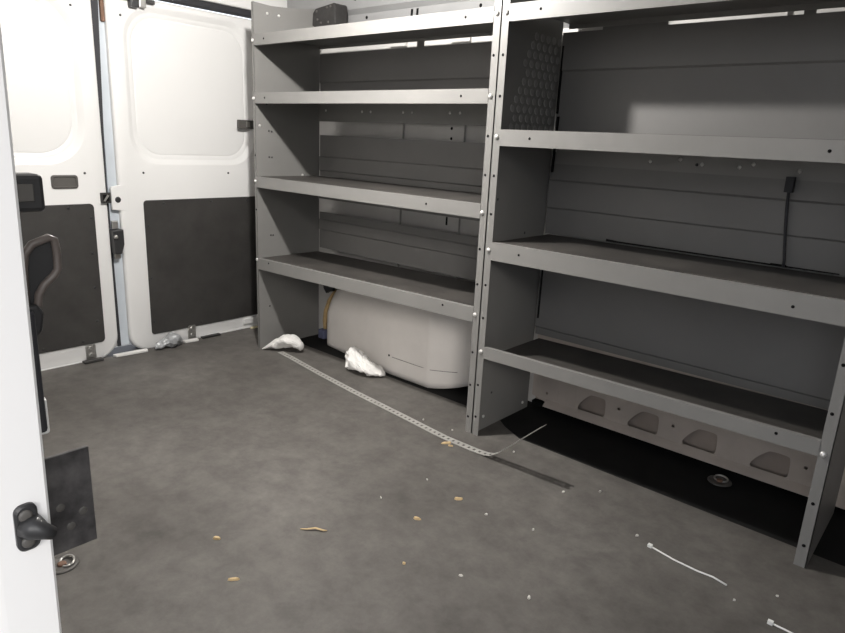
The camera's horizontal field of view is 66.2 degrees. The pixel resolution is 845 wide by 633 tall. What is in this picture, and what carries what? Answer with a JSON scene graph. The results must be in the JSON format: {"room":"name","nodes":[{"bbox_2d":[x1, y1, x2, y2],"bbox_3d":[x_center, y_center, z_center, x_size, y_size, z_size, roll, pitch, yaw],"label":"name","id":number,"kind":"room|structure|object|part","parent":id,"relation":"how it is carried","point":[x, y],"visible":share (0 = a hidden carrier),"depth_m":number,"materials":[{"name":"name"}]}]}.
{"room":"vehicle interior","nodes":[
{"label":"vehicle interior","id":0,"kind":"room"},
{"bbox_2d":[0,22,61,632],"bbox_3d":[-0.591,0.194,0.477,0.191,2.120,0.550,16,20,39],"label":"trim","id":1,"kind":"structure","parent":0,"point":[29,602],"depth_m":0.62,"materials":[{"name":"white paint"}]},
{"bbox_2d":[13,502,56,551],"bbox_3d":[-0.387,0.211,0.648,0.026,0.051,0.033,16,20,39],"label":"door striker","id":2,"kind":"structure","parent":1,"relation":"attached to","point":[30,527],"depth_m":0.64,"materials":[{"name":"grey plastic"}]},
{"bbox_3d":[-0.397,0.210,0.649,0.010,0.051,0.021,16,20,39],"label":"plate","id":3,"kind":"part","parent":2,"relation":"part of","materials":[{"name":"black metal"}]},
{"bbox_2d":[41,327,844,632],"bbox_3d":[0.174,0.609,1.625,4.135,0.012,2.000,16,20,39],"label":"floor","id":4,"kind":"structure","parent":0,"point":[228,437],"depth_m":1.79,"materials":[{"name":"black rubber"}]},
{"bbox_2d":[54,554,78,574],"bbox_3d":[-0.845,0.577,1.517,0.071,0.013,0.071,16,20,39],"label":"ring","id":5,"kind":"object","parent":4,"relation":"attached to","point":[66,563],"visible":0.84,"depth_m":1.52,"materials":[{"name":"grey metal"}]},
{"bbox_2d":[82,357,103,363],"bbox_3d":[-1.436,0.193,2.825,0.030,0.009,0.080,16,20,39],"label":"plate","id":6,"kind":"object","parent":4,"relation":"attached to","point":[89,361],"visible":1,"depth_m":2.81,"materials":[{"name":"metal"}]},
{"bbox_2d":[113,348,147,356],"bbox_3d":[-1.323,0.166,2.941,0.149,0.011,0.027,-12,21,-43],"label":"trim strip","id":7,"kind":"object","parent":4,"relation":"on","point":[144,349],"visible":1,"depth_m":2.93,"materials":[{"name":"white plastic"}]},
{"bbox_2d":[155,334,182,348],"bbox_3d":[-1.190,0.114,3.050,0.080,0.066,0.140,16,20,39],"label":"wrapper","id":8,"kind":"object","parent":4,"relation":"on","point":[169,340],"visible":1,"depth_m":3.02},
{"bbox_2d":[183,338,198,342],"bbox_3d":[-1.127,0.117,3.153,0.074,0.011,0.027,-12,21,-43],"label":"trim strip","id":9,"kind":"object","parent":4,"relation":"on","point":[192,339],"visible":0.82,"depth_m":3.15,"materials":[{"name":"white plastic"}]},
{"bbox_2d":[201,333,220,338],"bbox_3d":[-1.060,0.097,3.242,0.023,0.009,0.100,16,20,39],"label":"plate","id":10,"kind":"object","parent":4,"relation":"attached to","point":[215,334],"visible":1,"depth_m":3.23,"materials":[{"name":"metal"}]},
{"bbox_2d":[228,577,239,580],"bbox_3d":[-0.436,0.605,1.496,0.028,0.006,0.009,-1,16,-12],"label":"chip","id":11,"kind":"object","parent":4,"relation":"on","point":[232,578],"visible":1,"depth_m":1.49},
{"bbox_2d":[262,335,303,350],"bbox_3d":[-0.661,0.122,3.077,0.200,0.085,0.078,6,16,11],"label":"crumpled paper","id":12,"kind":"object","parent":4,"relation":"on","point":[292,342],"visible":1,"depth_m":3.04,"materials":[{"name":"white paper"}]},
{"bbox_2d":[300,527,326,530],"bbox_3d":[-0.285,0.556,1.697,0.072,0.008,0.009,4,15,3],"label":"chip","id":13,"kind":"object","parent":4,"relation":"on","point":[312,527],"visible":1,"depth_m":1.70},
{"bbox_2d":[318,289,336,338],"bbox_3d":[-0.479,-0.014,3.277,0.097,0.268,0.048,16,20,39],"label":"wiring loom","id":14,"kind":"object","parent":4,"relation":"on","point":[322,332],"visible":0.7,"depth_m":3.29,"materials":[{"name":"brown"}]},
{"bbox_2d":[344,345,384,376],"bbox_3d":[-0.249,0.193,2.830,0.188,0.114,0.118,16,20,39],"label":"crumpled paper","id":15,"kind":"object","parent":4,"relation":"on","point":[355,358],"visible":1,"depth_m":2.81,"materials":[{"name":"white paper"}]},
{"bbox_2d":[251,0,502,432],"bbox_3d":[-0.145,-0.502,2.648,1.290,1.562,0.396,16,20,39],"label":"shelving unit","id":16,"kind":"object","parent":4,"relation":"on","point":[296,87],"visible":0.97,"depth_m":2.77,"materials":[{"name":"grey paint"}]},
{"bbox_3d":[-0.628,-0.629,3.040,0.020,1.556,0.361,16,20,39],"label":"panel","id":17,"kind":"part","parent":16,"relation":"part of","materials":[{"name":"grey paint"}]},
{"bbox_3d":[-0.177,-0.149,2.737,1.247,0.062,0.358,14,19,39],"label":"shelf","id":18,"kind":"part","parent":16,"relation":"part of","materials":[{"name":"grey metal"}]},
{"bbox_3d":[-0.161,-0.474,2.648,1.247,0.108,0.358,16,20,39],"label":"shelf","id":19,"kind":"part","parent":16,"relation":"part of","materials":[{"name":"grey metal"}]},
{"bbox_3d":[-0.145,-0.821,2.554,1.247,0.102,0.358,16,20,39],"label":"shelf","id":20,"kind":"part","parent":16,"relation":"part of","materials":[{"name":"grey metal"}]},
{"bbox_3d":[-0.132,-1.075,2.484,1.247,0.044,0.358,16,20,39],"label":"shelf","id":21,"kind":"part","parent":16,"relation":"part of","materials":[{"name":"grey metal"}]},
{"bbox_3d":[-0.042,-0.302,2.822,1.260,0.178,0.007,16,20,39],"label":"panel","id":22,"kind":"part","parent":16,"relation":"part of","materials":[{"name":"grey paint"}]},
{"bbox_3d":[-0.025,-0.646,2.728,1.260,0.192,0.007,16,20,39],"label":"panel","id":23,"kind":"part","parent":16,"relation":"part of","materials":[{"name":"grey paint"}]},
{"bbox_3d":[-0.008,-1.002,2.631,1.260,0.217,0.007,16,20,39],"label":"panel","id":24,"kind":"part","parent":16,"relation":"part of","materials":[{"name":"grey paint"}]},
{"bbox_3d":[0.318,-0.366,2.242,0.028,1.556,0.361,16,20,39],"label":"panel","id":25,"kind":"part","parent":16,"relation":"part of","materials":[{"name":"grey paint"}]},
{"bbox_2d":[327,289,473,388],"bbox_3d":[-0.092,0.028,2.886,1.005,0.419,0.202,16,20,39],"label":"wheel well","id":26,"kind":"object","parent":4,"relation":"on","point":[428,349],"visible":0.61,"depth_m":2.75,"materials":[{"name":"plastic"}]},
{"bbox_2d":[278,351,544,455],"bbox_3d":[-0.158,0.248,2.500,0.049,0.191,1.526,-11,21,-42],"label":"strap","id":27,"kind":"object","parent":4,"relation":"on","point":[283,353],"visible":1,"depth_m":2.45,"materials":[{"name":"metal"}]},
{"bbox_2d":[471,0,844,567],"bbox_3d":[0.724,-0.252,1.896,1.060,1.556,0.366,16,20,39],"label":"shelving unit","id":28,"kind":"object","parent":4,"relation":"on","point":[686,138],"visible":1,"depth_m":1.97,"materials":[{"name":"grey paint"}]},
{"bbox_3d":[0.340,-0.360,2.224,0.028,1.556,0.361,16,20,39],"label":"panel","id":29,"kind":"part","parent":28,"relation":"part of","materials":[{"name":"grey paint"}]},
{"bbox_3d":[0.703,0.193,2.018,1.006,0.041,0.358,15,19,39],"label":"shelf","id":30,"kind":"part","parent":28,"relation":"part of","materials":[{"name":"grey metal"}]},
{"bbox_3d":[0.718,-0.116,1.933,1.006,0.104,0.358,16,20,39],"label":"shelf","id":31,"kind":"part","parent":28,"relation":"part of","materials":[{"name":"grey metal"}]},
{"bbox_3d":[0.734,-0.458,1.840,1.006,0.102,0.358,16,20,39],"label":"shelf","id":32,"kind":"part","parent":28,"relation":"part of","materials":[{"name":"grey metal"}]},
{"bbox_3d":[0.752,-0.829,1.739,1.006,0.048,0.358,16,20,39],"label":"shelf","id":33,"kind":"part","parent":28,"relation":"part of","materials":[{"name":"grey metal"}]},
{"bbox_3d":[0.827,0.022,2.109,1.042,0.314,0.007,16,20,39],"label":"panel","id":34,"kind":"part","parent":28,"relation":"part of","materials":[{"name":"grey paint"}]},
{"bbox_3d":[0.845,-0.337,2.011,1.042,0.290,0.007,16,20,39],"label":"panel","id":35,"kind":"part","parent":28,"relation":"part of","materials":[{"name":"grey paint"}]},
{"bbox_3d":[0.862,-0.708,1.910,1.042,0.352,0.007,16,20,39],"label":"panel","id":36,"kind":"part","parent":28,"relation":"part of","materials":[{"name":"grey paint"}]},
{"bbox_2d":[782,177,795,267],"bbox_3d":[1.033,-0.267,1.840,0.039,0.253,0.021,16,20,39],"label":"cable","id":37,"kind":"object","parent":28,"relation":"on","point":[789,186],"visible":1,"depth_m":1.82,"materials":[{"name":"grey rubber"}]},
{"bbox_3d":[1.112,-0.145,1.573,0.028,1.556,0.361,16,20,39],"label":"panel","id":38,"kind":"part","parent":28,"relation":"part of","materials":[{"name":"grey paint"}]},
{"bbox_2d":[647,543,726,585],"bbox_3d":[0.660,0.621,1.626,0.015,0.008,0.206,-11,21,-42],"label":"cable tie","id":39,"kind":"object","parent":4,"relation":"on","point":[649,545],"visible":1,"depth_m":1.62,"materials":[{"name":"white plastic"}]},
{"bbox_2d":[707,474,731,486],"bbox_3d":[0.942,0.517,2.051,0.071,0.013,0.071,16,20,39],"label":"ring","id":40,"kind":"object","parent":4,"relation":"attached to","point":[719,480],"visible":1,"depth_m":2.05,"materials":[{"name":"grey metal"}]},
{"bbox_2d":[767,619,792,632],"bbox_3d":[0.810,0.689,1.404,0.113,0.008,0.011,16,20,39],"label":"cable tie","id":41,"kind":"object","parent":4,"relation":"on","point":[770,622],"visible":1,"depth_m":1.43,"materials":[{"name":"white plastic"}]},
{"bbox_2d":[287,0,844,401],"bbox_3d":[0.803,-0.392,2.132,4.250,1.732,0.061,16,20,39],"label":"wall","id":42,"kind":"structure","parent":0,"point":[357,10],"depth_m":2.80,"materials":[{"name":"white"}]},
{"bbox_2d":[104,344,153,357],"bbox_3d":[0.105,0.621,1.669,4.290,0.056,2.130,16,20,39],"label":"trim","id":43,"kind":"structure","parent":42,"relation":"attached to","point":[125,348],"depth_m":3.02,"materials":[{"name":"grey rubber"}]},
{"bbox_2d":[41,324,257,370],"bbox_3d":[-1.390,0.174,2.915,0.010,0.011,1.920,16,20,39],"label":"trim","id":44,"kind":"structure","parent":42,"relation":"attached to","point":[225,331],"depth_m":3.28,"materials":[{"name":"white paint"}]},
{"bbox_2d":[90,0,257,348],"bbox_3d":[-1.041,-0.636,3.092,0.100,1.527,0.928,16,20,39],"label":"door","id":45,"kind":"structure","parent":42,"relation":"in","point":[175,82],"depth_m":2.98,"materials":[{"name":"white paint"}]},
{"bbox_3d":[-1.137,0.077,3.193,0.004,0.072,0.042,16,20,39],"label":"catch plate","id":46,"kind":"part","parent":45,"relation":"part of","materials":[{"name":"metal"}]},
{"bbox_3d":[-1.038,-0.270,3.197,0.004,0.623,0.654,16,20,39],"label":"panel","id":47,"kind":"part","parent":45,"relation":"part of","materials":[{"name":"grey plastic"}]},
{"bbox_2d":[158,0,250,18],"bbox_3d":[-1.334,-1.309,2.521,0.042,0.030,1.955,16,20,39],"label":"trim","id":48,"kind":"structure","parent":42,"relation":"attached to","point":[200,4],"depth_m":2.93,"materials":[{"name":"grey rubber"}]},
{"bbox_2d":[202,0,286,10],"bbox_3d":[-1.347,-1.410,2.510,0.095,0.167,1.955,16,20,39],"label":"trim","id":49,"kind":"structure","parent":42,"relation":"attached to","point":[242,4],"depth_m":3.04,"materials":[{"name":"white paint"}]},
{"bbox_2d":[323,285,334,292],"bbox_3d":[-0.424,-0.145,3.216,0.069,0.048,0.124,16,20,39],"label":"clip","id":50,"kind":"object","parent":42,"relation":"attached to","point":[327,289],"visible":0.53,"depth_m":3.17,"materials":[{"name":"grey plastic"}]},
{"bbox_2d":[532,334,844,511],"bbox_3d":[1.385,0.468,1.762,2.515,0.300,0.057,16,20,39],"label":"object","id":51,"kind":"structure","parent":42,"relation":"attached to","point":[777,466],"depth_m":2.19,"materials":[{"name":"beige metal"}]},
{"bbox_3d":[-0.501,-0.062,0.694,4.250,1.732,0.030,16,20,39],"label":"wall","id":52,"kind":"structure","parent":0,"visible":0},
{"bbox_2d":[16,173,44,211],"bbox_3d":[-0.454,-0.134,0.704,0.038,0.041,0.071,16,20,39],"label":"housing","id":53,"kind":"object","parent":52,"relation":"attached to","point":[30,191],"visible":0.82,"depth_m":0.71,"materials":[{"name":"grey plastic"}]},
{"bbox_2d":[29,308,47,432],"bbox_3d":[-0.452,0.063,0.726,0.035,0.145,0.040,16,20,39],"label":"trim","id":54,"kind":"structure","parent":52,"relation":"attached to","point":[43,418],"depth_m":0.73,"materials":[{"name":"grey rubber"}]},
{"bbox_2d":[23,234,61,335],"bbox_3d":[-0.448,-0.029,0.730,0.022,0.126,0.082,16,20,39],"label":"handle","id":55,"kind":"object","parent":52,"relation":"attached to","point":[42,254],"visible":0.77,"depth_m":0.74,"materials":[{"name":"brown plastic"}]},
{"bbox_2d":[42,397,49,434],"bbox_3d":[-0.475,0.123,0.770,0.020,0.045,0.054,16,20,39],"label":"trim","id":56,"kind":"structure","parent":52,"relation":"attached to","point":[48,429],"depth_m":0.78,"materials":[{"name":"white paint"}]},
{"bbox_2d":[0,0,116,369],"bbox_3d":[-1.670,-0.478,2.405,0.090,1.527,0.982,16,20,39],"label":"door","id":57,"kind":"structure","parent":52,"relation":"in","point":[48,45],"depth_m":2.61,"materials":[{"name":"white paint"}]},
{"bbox_3d":[-1.678,-0.111,2.490,0.004,0.606,0.852,16,20,39],"label":"panel","id":58,"kind":"part","parent":57,"relation":"part of","materials":[{"name":"grey plastic"}]},
{"bbox_3d":[-1.454,0.155,2.842,0.004,0.068,0.042,16,20,39],"label":"catch plate","id":59,"kind":"part","parent":57,"relation":"part of","materials":[{"name":"metal"}]},
{"bbox_2d":[100,192,110,202],"bbox_3d":[-1.345,-0.503,2.749,0.017,0.044,0.040,16,20,39],"label":"latch","id":60,"kind":"object","parent":57,"relation":"attached to","point":[105,197],"depth_m":2.74,"materials":[{"name":"metal"}]},
{"bbox_2d":[44,445,96,555],"bbox_3d":[-0.458,0.236,0.805,0.022,0.140,0.092,16,20,39],"label":"plate","id":61,"kind":"object","parent":52,"relation":"attached to","point":[68,473],"visible":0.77,"depth_m":0.82,"materials":[{"name":"grey plastic"}]}
]}

